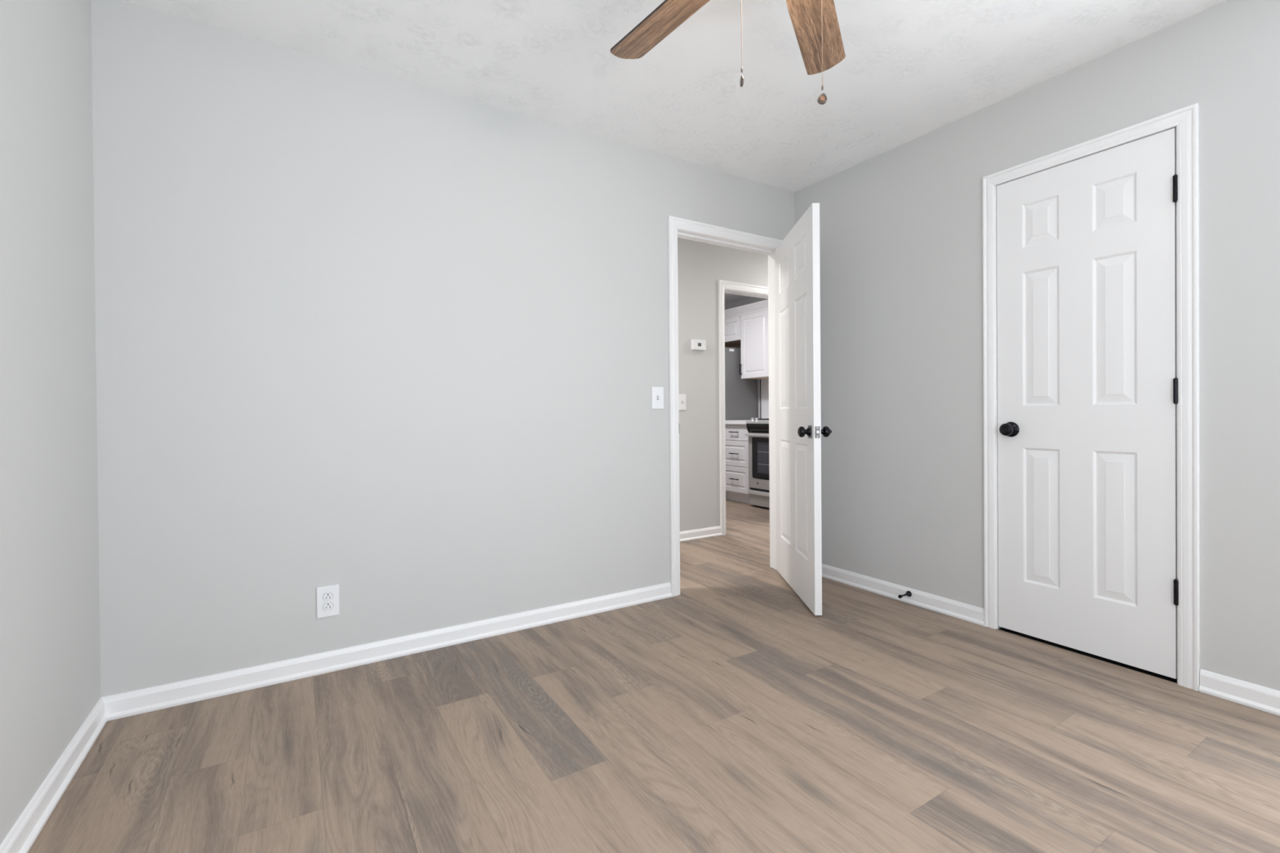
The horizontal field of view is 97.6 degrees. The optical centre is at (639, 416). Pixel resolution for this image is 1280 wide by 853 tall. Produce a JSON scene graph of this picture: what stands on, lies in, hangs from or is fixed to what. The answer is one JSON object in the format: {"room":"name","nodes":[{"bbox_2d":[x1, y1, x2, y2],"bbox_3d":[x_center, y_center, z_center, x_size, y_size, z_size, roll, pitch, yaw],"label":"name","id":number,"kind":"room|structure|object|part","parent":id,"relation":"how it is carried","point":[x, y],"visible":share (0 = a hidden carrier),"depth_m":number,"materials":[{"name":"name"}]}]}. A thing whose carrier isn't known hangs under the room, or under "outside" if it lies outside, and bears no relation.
{"room":"empty bedroom","nodes":[
{"label":"empty bedroom","id":0,"kind":"room"},
{"bbox_2d":[0,0,100,844],"bbox_3d":[-1.317,-0.197,0.954,0.115,2.440,4.405,-1,0,-32],"label":"wall","id":1,"kind":"structure","parent":0,"point":[50,646],"depth_m":1.48,"materials":[{"name":"grey paint"}]},
{"bbox_2d":[0,697,107,852],"bbox_3d":[-0.945,0.984,0.507,0.021,0.078,3.250,-1,0,-32],"label":"baseboard","id":2,"kind":"structure","parent":1,"relation":"attached to","point":[20,838],"depth_m":1.48,"materials":[{"name":"white paint"}]},
{"bbox_2d":[90,0,794,697],"bbox_3d":[0.286,-0.224,3.252,5.034,2.440,0.115,-1,0,-32],"label":"wall","id":3,"kind":"structure","parent":0,"point":[402,346],"depth_m":2.28,"materials":[{"name":"grey paint"}]},
{"bbox_2d":[316,584,339,618],"bbox_3d":[-1.242,0.736,2.230,0.078,0.122,0.009,-1,0,-32],"label":"power outlet","id":4,"kind":"object","parent":3,"relation":"attached to","point":[327,597],"visible":1,"depth_m":2.23,"materials":[{"name":"white plastic"}]},
{"bbox_2d":[323,602,333,610],"bbox_3d":[-1.241,0.755,2.228,0.034,0.028,0.003,-1,0,-32],"label":"receptacle","id":5,"kind":"object","parent":4,"relation":"attached to","point":[326,606],"depth_m":2.23,"materials":[{"name":"white plastic"}]},
{"bbox_2d":[323,592,333,600],"bbox_3d":[-1.241,0.716,2.228,0.034,0.028,0.002,-1,0,-32],"label":"receptacle","id":6,"kind":"object","parent":4,"relation":"attached to","point":[326,596],"depth_m":2.23,"materials":[{"name":"white plastic"}]},
{"bbox_2d":[101,582,671,721],"bbox_3d":[-0.817,0.970,2.488,2.330,0.078,0.021,-1,0,-32],"label":"baseboard","id":7,"kind":"structure","parent":3,"relation":"attached to","point":[129,704],"depth_m":2.27,"materials":[{"name":"white paint"}]},
{"bbox_2d":[651,386,663,408],"bbox_3d":[0.099,-0.103,3.057,0.078,0.121,0.019,-1,0,-32],"label":"light switch","id":8,"kind":"object","parent":3,"relation":"attached to","point":[657,393],"visible":1,"depth_m":3.06,"materials":[{"name":"white plastic"}]},
{"bbox_2d":[667,215,782,596],"bbox_3d":[0.531,-0.061,3.404,0.944,2.108,0.149,-1,0,-32],"label":"door frame","id":9,"kind":"structure","parent":3,"relation":"attached to","point":[681,228],"depth_m":3.15,"materials":[{"name":"white paint"}]},
{"bbox_3d":[0.497,-0.061,3.461,0.942,2.108,0.017,-1,0,-32],"label":"casing","id":10,"kind":"part","parent":9,"relation":"part of","materials":[{"name":"white paint"}]},
{"bbox_2d":[774,203,831,615],"bbox_3d":[0.882,-0.037,3.157,0.164,2.032,0.817,0,0,0],"label":"door","id":11,"kind":"structure","parent":3,"relation":"in","point":[798,431],"depth_m":3.00,"materials":[{"name":"white paint"}]},
{"bbox_3d":[0.829,0.076,2.821,0.060,0.055,0.055,0,0,0],"label":"knob","id":12,"kind":"part","parent":11,"relation":"part of","materials":[{"name":"black metal"}]},
{"bbox_3d":[0.856,0.076,2.821,0.003,0.064,0.060,0,0,0],"label":"square plate","id":13,"kind":"part","parent":11,"relation":"part of","materials":[{"name":"metal"}]},
{"bbox_3d":[0.875,0.076,2.760,0.025,0.057,0.002,0,0,0],"label":"latch plate","id":14,"kind":"part","parent":11,"relation":"part of","materials":[{"name":"silver metal"}]},
{"bbox_3d":[0.927,0.076,2.820,0.072,0.055,0.055,0,0,0],"label":"knob","id":15,"kind":"part","parent":11,"relation":"part of","materials":[{"name":"black metal"}]},
{"bbox_2d":[27,498,1279,852],"bbox_3d":[0.316,0.993,3.587,5.454,0.001,7.190,-1,0,-32],"label":"floor","id":16,"kind":"structure","parent":0,"point":[723,714],"depth_m":1.70,"materials":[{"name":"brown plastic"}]},
{"bbox_2d":[725,424,749,503],"bbox_3d":[1.313,0.525,6.467,0.656,0.885,0.466,-1,0,-32],"label":"base cabinet","id":17,"kind":"object","parent":16,"relation":"on","point":[737,487],"visible":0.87,"depth_m":6.28,"materials":[{"name":"white paint"}]},
{"bbox_3d":[1.069,0.182,6.314,0.018,0.167,0.458,-1,0,-32],"label":"drawer","id":18,"kind":"part","parent":17,"relation":"part of","materials":[{"name":"white paint"}]},
{"bbox_3d":[1.070,0.413,6.315,0.018,0.284,0.458,-1,0,-32],"label":"drawer","id":19,"kind":"part","parent":17,"relation":"part of","materials":[{"name":"white paint"}]},
{"bbox_3d":[1.073,0.705,6.317,0.018,0.286,0.458,-1,0,-32],"label":"drawer","id":20,"kind":"part","parent":17,"relation":"part of","materials":[{"name":"white paint"}]},
{"bbox_2d":[724,419,764,424],"bbox_3d":[1.308,0.061,6.470,0.654,0.042,0.482,-1,0,-32],"label":"countertop","id":21,"kind":"structure","parent":17,"relation":"on","point":[726,422],"depth_m":6.25,"materials":[{"name":"white stone"}]},
{"bbox_2d":[745,417,769,508],"bbox_3d":[1.621,0.488,5.923,0.700,0.960,0.756,-1,0,-32],"label":"stove","id":22,"kind":"object","parent":16,"relation":"on","point":[758,491],"visible":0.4,"depth_m":5.93,"materials":[{"name":"silver metal"}]},
{"bbox_3d":[1.348,0.190,5.749,0.058,0.030,0.726,-1,0,-32],"label":"oven handle","id":23,"kind":"part","parent":22,"relation":"part of","materials":[{"name":"silver metal"}]},
{"bbox_2d":[746,420,768,424],"bbox_3d":[1.631,0.059,5.921,0.678,0.032,0.744,-1,0,-32],"label":"cooktop","id":24,"kind":"object","parent":22,"relation":"in","point":[753,422],"depth_m":5.94,"materials":[{"name":"silver metal"}]},
{"bbox_3d":[1.377,0.134,5.766,0.074,0.111,0.737,-1,0,-32],"label":"control panel","id":25,"kind":"part","parent":22,"relation":"part of","materials":[{"name":"black glass"}]},
{"bbox_3d":[1.381,0.482,5.764,0.027,0.566,0.728,-1,0,-32],"label":"oven door","id":26,"kind":"part","parent":22,"relation":"part of","materials":[{"name":"black glass"}]},
{"bbox_3d":[1.385,0.885,5.770,0.021,0.128,0.732,-1,0,-32],"label":"storage drawer","id":27,"kind":"part","parent":22,"relation":"part of","materials":[{"name":"silver metal"}]},
{"bbox_3d":[1.366,0.439,5.764,0.006,0.440,0.601,-1,0,-32],"label":"oven glass","id":28,"kind":"part","parent":22,"relation":"part of","materials":[{"name":"black glass"}]},
{"bbox_2d":[123,0,1226,304],"bbox_3d":[0.294,-1.496,3.570,5.639,0.100,7.380,-1,0,-32],"label":"ceiling","id":29,"kind":"structure","parent":0,"point":[910,69],"depth_m":2.24,"materials":[{"name":"white paint"}]},
{"bbox_2d":[610,0,845,104],"bbox_3d":[0.304,-1.080,1.331,1.244,0.704,1.277,-1,0,-32],"label":"ceiling fan","id":30,"kind":"object","parent":29,"relation":"hanging from","point":[815,23],"visible":1,"depth_m":1.72,"materials":[{"name":"brown wood"}]},
{"bbox_3d":[0.092,-1.191,1.659,0.127,0.006,0.499,-16,9,-37],"label":"blade","id":31,"kind":"part","parent":30,"relation":"part of","materials":[{"name":"brown wood"}]},
{"bbox_3d":[0.244,-1.007,1.349,0.002,0.329,0.002,-1,0,-32],"label":"pull chain","id":32,"kind":"part","parent":30,"relation":"part of","materials":[{"name":"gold metal"}]},
{"bbox_3d":[0.535,-1.195,1.704,0.127,0.006,0.499,-13,-5,26],"label":"blade","id":33,"kind":"part","parent":30,"relation":"part of","materials":[{"name":"brown wood"}]},
{"bbox_3d":[0.424,-0.973,1.305,0.002,0.396,0.002,-1,0,-32],"label":"pull chain","id":34,"kind":"part","parent":30,"relation":"part of","materials":[{"name":"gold metal"}]},
{"bbox_2d":[677,237,768,531],"bbox_3d":[-0.104,-0.227,4.234,5.409,2.440,0.115,-1,0,-32],"label":"wall","id":35,"kind":"structure","parent":0,"point":[700,265],"depth_m":4.54,"materials":[{"name":"grey paint"}]},
{"bbox_2d":[678,394,686,409],"bbox_3d":[0.337,-0.116,4.429,0.080,0.125,0.019,-1,0,-32],"label":"light switch","id":36,"kind":"object","parent":35,"relation":"attached to","point":[682,397],"visible":0.73,"depth_m":4.43,"materials":[{"name":"white plastic"}]},
{"bbox_2d":[691,339,706,350],"bbox_3d":[0.472,-0.577,4.506,0.131,0.081,0.029,-1,0,-32],"label":"thermostat","id":37,"kind":"object","parent":35,"relation":"attached to","point":[696,344],"visible":1,"depth_m":4.49,"materials":[{"name":"white plastic"}]},
{"bbox_2d":[680,525,721,542],"bbox_3d":[-0.842,0.963,3.697,3.564,0.078,0.021,-1,0,-32],"label":"baseboard","id":38,"kind":"structure","parent":35,"relation":"attached to","point":[692,535],"depth_m":4.52,"materials":[{"name":"white paint"}]},
{"bbox_2d":[718,280,768,535],"bbox_3d":[1.001,-0.078,4.921,0.888,2.114,0.149,-1,0,-32],"label":"door frame","id":39,"kind":"structure","parent":35,"relation":"attached to","point":[724,286],"depth_m":4.65,"materials":[{"name":"white paint"}]},
{"bbox_2d":[724,346,757,498],"bbox_3d":[0.866,0.075,6.995,0.807,1.785,0.859,-1,0,-32],"label":"wall","id":40,"kind":"structure","parent":0,"point":[740,394],"depth_m":6.67,"materials":[{"name":"grey paint"}]},
{"bbox_2d":[724,297,768,418],"bbox_3d":[1.487,-0.257,6.906,0.115,2.440,2.975,-1,0,-32],"label":"wall","id":41,"kind":"structure","parent":0,"point":[753,300],"depth_m":6.92,"materials":[{"name":"grey paint"}]},
{"bbox_2d":[724,315,740,346],"bbox_3d":[1.086,-1.061,7.111,0.331,0.292,0.912,-1,0,-32],"label":"upper cabinet","id":42,"kind":"object","parent":41,"relation":"attached to","point":[732,325],"visible":0.34,"depth_m":6.77,"materials":[{"name":"white paint"}]},
{"bbox_2d":[724,299,768,319],"bbox_3d":[1.250,-1.246,6.501,0.070,0.097,2.140,-1,0,-32],"label":"crown molding","id":43,"kind":"structure","parent":42,"relation":"attached to","point":[758,306],"depth_m":6.49,"materials":[{"name":"white paint"}]},
{"bbox_2d":[726,345,741,348],"bbox_3d":[1.223,-0.873,7.191,0.020,0.072,0.900,-1,0,-32],"label":"trim","id":44,"kind":"structure","parent":41,"relation":"attached to","point":[735,346],"depth_m":7.15,"materials":[{"name":"beige wood"}]},
{"bbox_2d":[739,309,768,379],"bbox_3d":[1.439,-0.828,6.515,0.365,0.756,0.458,-1,0,-32],"label":"upper cabinet","id":45,"kind":"object","parent":41,"relation":"attached to","point":[753,326],"visible":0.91,"depth_m":6.43,"materials":[{"name":"white paint"}]},
{"bbox_2d":[760,379,760,418],"bbox_3d":[1.470,-0.208,6.811,0.016,0.492,0.007,-1,0,-32],"label":"joint","id":46,"kind":"object","parent":41,"relation":"attached to","point":[760,380],"visible":0.64,"depth_m":6.81,"materials":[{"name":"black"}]},
{"bbox_2d":[760,378,768,418],"bbox_3d":[1.805,-0.208,6.278,0.008,0.492,1.252,-1,0,-32],"label":"backsplash","id":47,"kind":"structure","parent":41,"relation":"attached to","point":[765,382],"depth_m":6.75,"materials":[{"name":"white tile"}]},
{"bbox_2d":[794,0,1279,690],"bbox_3d":[1.917,-0.231,2.284,0.115,2.440,3.250,-1,0,-32],"label":"wall","id":48,"kind":"structure","parent":0,"point":[901,227],"depth_m":2.63,"materials":[{"name":"grey paint"}]},
{"bbox_2d":[822,564,984,626],"bbox_3d":[1.319,0.949,3.139,0.021,0.078,1.170,-1,0,-32],"label":"baseboard","id":49,"kind":"structure","parent":48,"relation":"attached to","point":[966,612],"depth_m":2.96,"materials":[{"name":"white paint"}]},
{"bbox_2d":[897,591,911,598],"bbox_3d":[1.391,0.938,2.944,0.089,0.031,0.031,-1,0,-32],"label":"door stop","id":50,"kind":"object","parent":48,"relation":"attached to","point":[908,593],"visible":1,"depth_m":2.95,"materials":[{"name":"black metal"}]},
{"bbox_2d":[996,128,1178,679],"bbox_3d":[1.812,-0.046,2.324,0.094,2.041,0.626,-1,0,-32],"label":"door","id":51,"kind":"structure","parent":48,"relation":"in","point":[1087,381],"depth_m":2.29,"materials":[{"name":"white paint"}]},
{"bbox_3d":[1.664,0.058,2.533,0.060,0.055,0.055,-1,0,-32],"label":"knob","id":52,"kind":"part","parent":51,"relation":"part of","materials":[{"name":"black metal"}]},
{"bbox_2d":[982,102,1199,691],"bbox_3d":[1.864,-0.068,2.356,0.132,2.113,0.736,-1,0,-32],"label":"door frame","id":53,"kind":"structure","parent":48,"relation":"attached to","point":[1185,120],"depth_m":2.05,"materials":[{"name":"white paint"}]},
{"bbox_2d":[1199,669,1279,716],"bbox_3d":[2.372,0.951,1.446,0.021,0.078,1.344,-1,0,-32],"label":"baseboard","id":54,"kind":"structure","parent":48,"relation":"attached to","point":[1264,699],"depth_m":1.93,"materials":[{"name":"white paint"}]},
{"bbox_2d":[997,627,1177,683],"bbox_3d":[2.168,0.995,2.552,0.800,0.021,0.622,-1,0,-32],"label":"door gap","id":55,"kind":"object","parent":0,"point":[1154,674],"depth_m":2.31,"materials":[{"name":"black"}]}
]}

